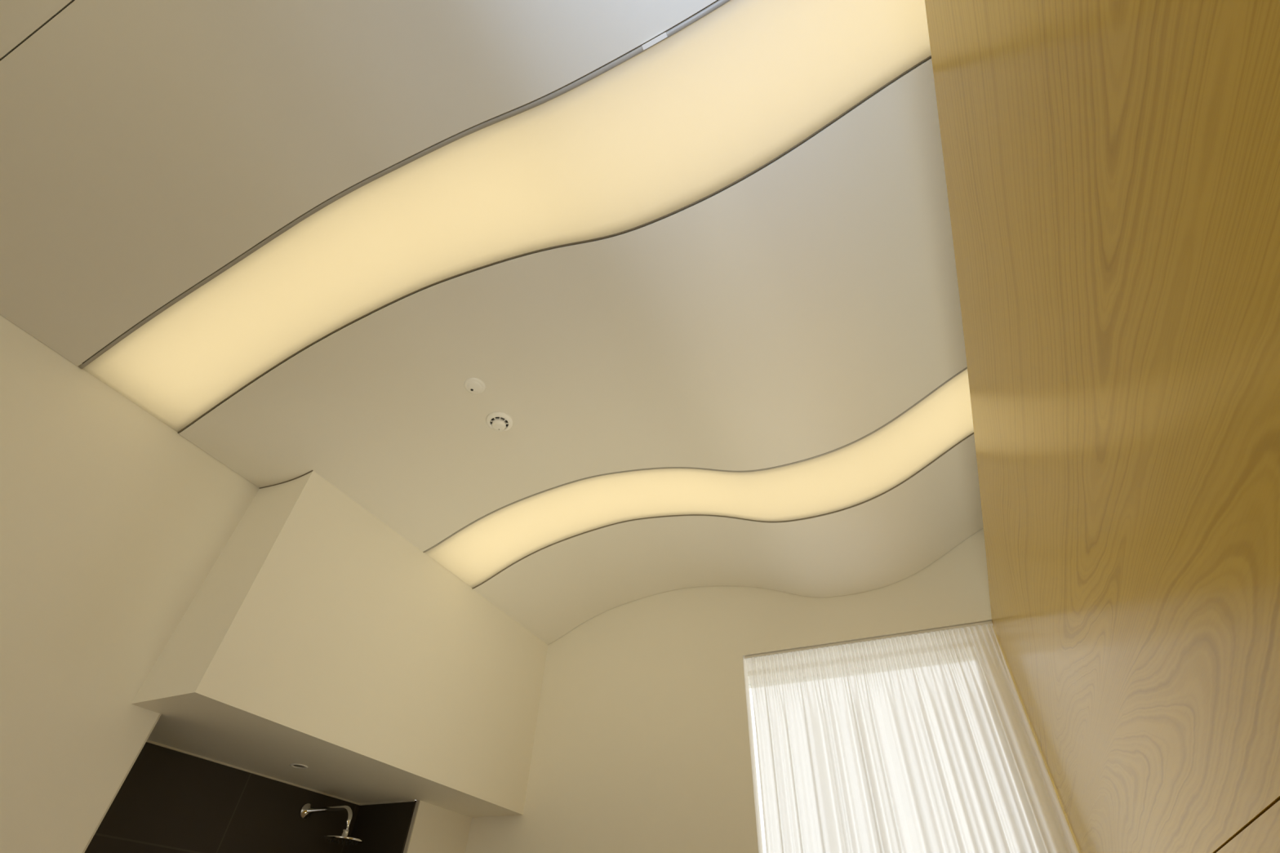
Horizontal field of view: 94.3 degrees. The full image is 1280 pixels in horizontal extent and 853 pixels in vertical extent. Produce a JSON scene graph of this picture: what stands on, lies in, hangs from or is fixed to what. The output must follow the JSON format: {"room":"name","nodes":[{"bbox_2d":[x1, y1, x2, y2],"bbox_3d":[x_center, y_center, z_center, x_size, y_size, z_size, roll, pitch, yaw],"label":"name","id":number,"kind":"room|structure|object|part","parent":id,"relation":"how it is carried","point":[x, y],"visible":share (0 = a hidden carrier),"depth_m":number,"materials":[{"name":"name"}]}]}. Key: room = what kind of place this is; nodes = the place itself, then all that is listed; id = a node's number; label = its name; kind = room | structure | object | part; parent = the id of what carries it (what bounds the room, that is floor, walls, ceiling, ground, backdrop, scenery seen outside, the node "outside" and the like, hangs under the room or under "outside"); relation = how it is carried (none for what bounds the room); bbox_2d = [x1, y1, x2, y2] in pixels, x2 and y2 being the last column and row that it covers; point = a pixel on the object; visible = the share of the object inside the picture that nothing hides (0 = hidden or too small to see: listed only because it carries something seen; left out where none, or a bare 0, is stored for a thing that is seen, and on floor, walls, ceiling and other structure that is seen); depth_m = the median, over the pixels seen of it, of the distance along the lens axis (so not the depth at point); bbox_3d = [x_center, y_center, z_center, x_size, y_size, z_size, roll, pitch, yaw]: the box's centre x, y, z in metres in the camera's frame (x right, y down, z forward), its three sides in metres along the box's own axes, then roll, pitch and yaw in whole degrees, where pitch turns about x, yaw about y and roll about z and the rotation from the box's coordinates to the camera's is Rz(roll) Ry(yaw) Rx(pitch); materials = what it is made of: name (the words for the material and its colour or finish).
{"room":"bathroom","nodes":[
{"label":"bathroom","id":0,"kind":"room"},
{"bbox_2d":[84,742,359,852],"bbox_3d":[-1.794,2.144,1.718,0.145,2.096,1.769,-17,-47,20],"label":"wall","id":1,"kind":"structure","parent":0,"point":[170,801],"depth_m":2.31,"materials":[{"name":"brown tile"}]},
{"bbox_2d":[299,803,363,844],"bbox_3d":[-1.330,1.703,2.557,0.368,0.153,0.161,-17,-47,20],"label":"shower head","id":2,"kind":"object","parent":1,"relation":"attached to","point":[306,810],"visible":1,"depth_m":2.54},
{"bbox_3d":[-1.359,1.706,2.573,0.293,0.097,0.021,-17,-47,20],"label":"arm","id":3,"kind":"part","parent":2,"relation":"part of","materials":[{"name":"silver metal"}]},
{"bbox_3d":[-1.239,1.725,2.475,0.161,0.012,0.161,-17,-47,20],"label":"spray plate","id":4,"kind":"part","parent":2,"relation":"part of","materials":[{"name":"silver metal"}]},
{"bbox_2d":[0,314,471,852],"bbox_3d":[-1.879,0.869,1.435,0.145,3.559,4.389,-17,-47,20],"label":"wall","id":5,"kind":"structure","parent":0,"point":[113,522],"depth_m":1.87,"materials":[{"name":"paint"}]},
{"bbox_2d":[82,713,420,852],"bbox_3d":[-1.356,2.115,1.659,0.023,2.090,1.284,-17,-47,20],"label":"trim","id":6,"kind":"structure","parent":5,"relation":"attached to","point":[417,804],"depth_m":1.93,"materials":[{"name":"beige"}]},
{"bbox_2d":[147,715,413,804],"bbox_3d":[-1.548,1.272,2.352,0.344,0.072,1.583,-17,-47,20],"label":"ceiling","id":7,"kind":"structure","parent":0,"point":[167,731],"depth_m":2.37,"materials":[{"name":"paint"}]},
{"bbox_2d":[289,764,307,768],"bbox_3d":[-1.377,1.371,2.396,0.070,0.007,0.070,-17,-47,20],"label":"recessed light","id":8,"kind":"object","parent":7,"relation":"in","point":[294,766],"visible":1,"depth_m":2.40,"materials":[{"name":"white plastic"}]},
{"bbox_2d":[131,471,547,817],"bbox_3d":[-1.074,0.870,2.918,0.313,1.469,1.779,-17,-47,20],"label":"bulkhead","id":9,"kind":"structure","parent":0,"point":[318,634],"depth_m":2.37,"materials":[{"name":"paint"}]},
{"bbox_2d":[146,739,414,805],"bbox_3d":[-1.549,1.301,2.325,0.344,0.006,1.583,-17,-47,20],"label":"trim","id":10,"kind":"structure","parent":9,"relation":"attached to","point":[147,741],"depth_m":2.54,"materials":[{"name":"beige"}]},
{"bbox_2d":[259,470,313,488],"bbox_3d":[-1.450,0.223,2.420,0.311,0.018,0.004,-17,-47,20],"label":"trim","id":11,"kind":"structure","parent":9,"relation":"attached to","point":[311,470],"depth_m":2.40,"materials":[{"name":"brown"}]},
{"bbox_2d":[0,0,715,366],"bbox_3d":[-0.491,-1.445,0.833,4.004,0.323,1.878,-17,-47,20],"label":"ceiling","id":12,"kind":"structure","parent":0,"point":[147,146],"depth_m":1.55,"materials":[{"name":"paint"}]},
{"bbox_2d":[345,800,416,852],"bbox_3d":[-1.222,2.599,2.164,0.344,2.089,0.128,-17,-47,20],"label":"wall","id":13,"kind":"structure","parent":0,"point":[382,828],"depth_m":2.76,"materials":[{"name":"brown tile"}]},
{"bbox_2d":[178,57,967,551],"bbox_3d":[0.279,-0.306,1.994,4.022,0.332,1.129,-17,-47,20],"label":"ceiling","id":14,"kind":"structure","parent":0,"point":[792,312],"depth_m":2.00,"materials":[{"name":"paint"}]},
{"bbox_2d":[464,377,485,394],"bbox_3d":[-0.632,-0.153,2.268,0.080,0.017,0.080,-17,-47,20],"label":"ceiling sensor","id":15,"kind":"object","parent":14,"relation":"attached to","point":[473,385],"visible":1,"depth_m":2.26,"materials":[{"name":"white plastic"}]},
{"bbox_2d":[485,411,513,431],"bbox_3d":[-0.570,-0.011,2.397,0.107,0.041,0.107,-17,-47,20],"label":"smoke detector","id":16,"kind":"object","parent":14,"relation":"attached to","point":[499,421],"visible":1,"depth_m":2.38,"materials":[{"name":"white plastic"}]},
{"bbox_2d":[79,0,931,433],"bbox_3d":[-0.020,-0.793,1.578,4.004,0.439,0.434,-17,-47,20],"label":"ceiling light","id":17,"kind":"object","parent":14,"relation":"attached to","point":[709,101],"visible":0.89,"depth_m":1.54,"materials":[{"name":"yellow plastic"}]},
{"bbox_2d":[422,366,973,588],"bbox_3d":[0.593,0.113,2.503,4.006,0.444,0.430,-17,-47,20],"label":"ceiling light","id":18,"kind":"object","parent":14,"relation":"attached to","point":[858,472],"visible":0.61,"depth_m":2.50,"materials":[{"name":"yellow plastic"}]},
{"bbox_2d":[472,433,983,644],"bbox_3d":[0.827,0.501,2.822,4.004,0.332,0.736,-17,-47,20],"label":"ceiling","id":19,"kind":"structure","parent":0,"point":[885,540],"depth_m":2.88,"materials":[{"name":"paint"}]},
{"bbox_2d":[465,528,992,852],"bbox_3d":[1.020,1.821,2.287,4.296,3.559,0.396,-17,-47,20],"label":"wall","id":20,"kind":"structure","parent":0,"point":[643,740],"depth_m":2.90,"materials":[{"name":"paint"}]},
{"bbox_2d":[744,621,992,659],"bbox_3d":[1.036,1.013,2.789,1.125,0.010,0.022,-17,-47,20],"label":"track","id":21,"kind":"object","parent":20,"relation":"attached to","point":[947,628],"visible":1,"depth_m":2.76,"materials":[{"name":"white metal"}]},
{"bbox_2d":[746,623,1078,852],"bbox_3d":[0.990,2.003,1.873,1.116,2.690,0.068,-17,-47,20],"label":"sheer curtain","id":22,"kind":"object","parent":21,"relation":"hanging from","point":[925,743],"visible":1,"depth_m":2.46,"materials":[{"name":"fabric"}]},
{"bbox_3d":[-0.195,1.872,-0.296,4.785,0.145,5.148,-17,-47,20],"label":"floor","id":23,"kind":"structure","parent":0,"visible":0},
{"bbox_2d":[924,0,1279,852],"bbox_3d":[1.123,0.873,0.676,0.522,2.739,3.228,-17,-47,20],"label":"wall","id":24,"kind":"structure","parent":23,"relation":"on","point":[1112,167],"depth_m":0.71,"materials":[{"name":"brown wood"}]},
{"bbox_3d":[0.876,1.331,0.392,0.020,1.666,3.228,-17,-47,20],"label":"panel","id":25,"kind":"part","parent":24,"relation":"part of","materials":[{"name":"brown wood"}]}
]}

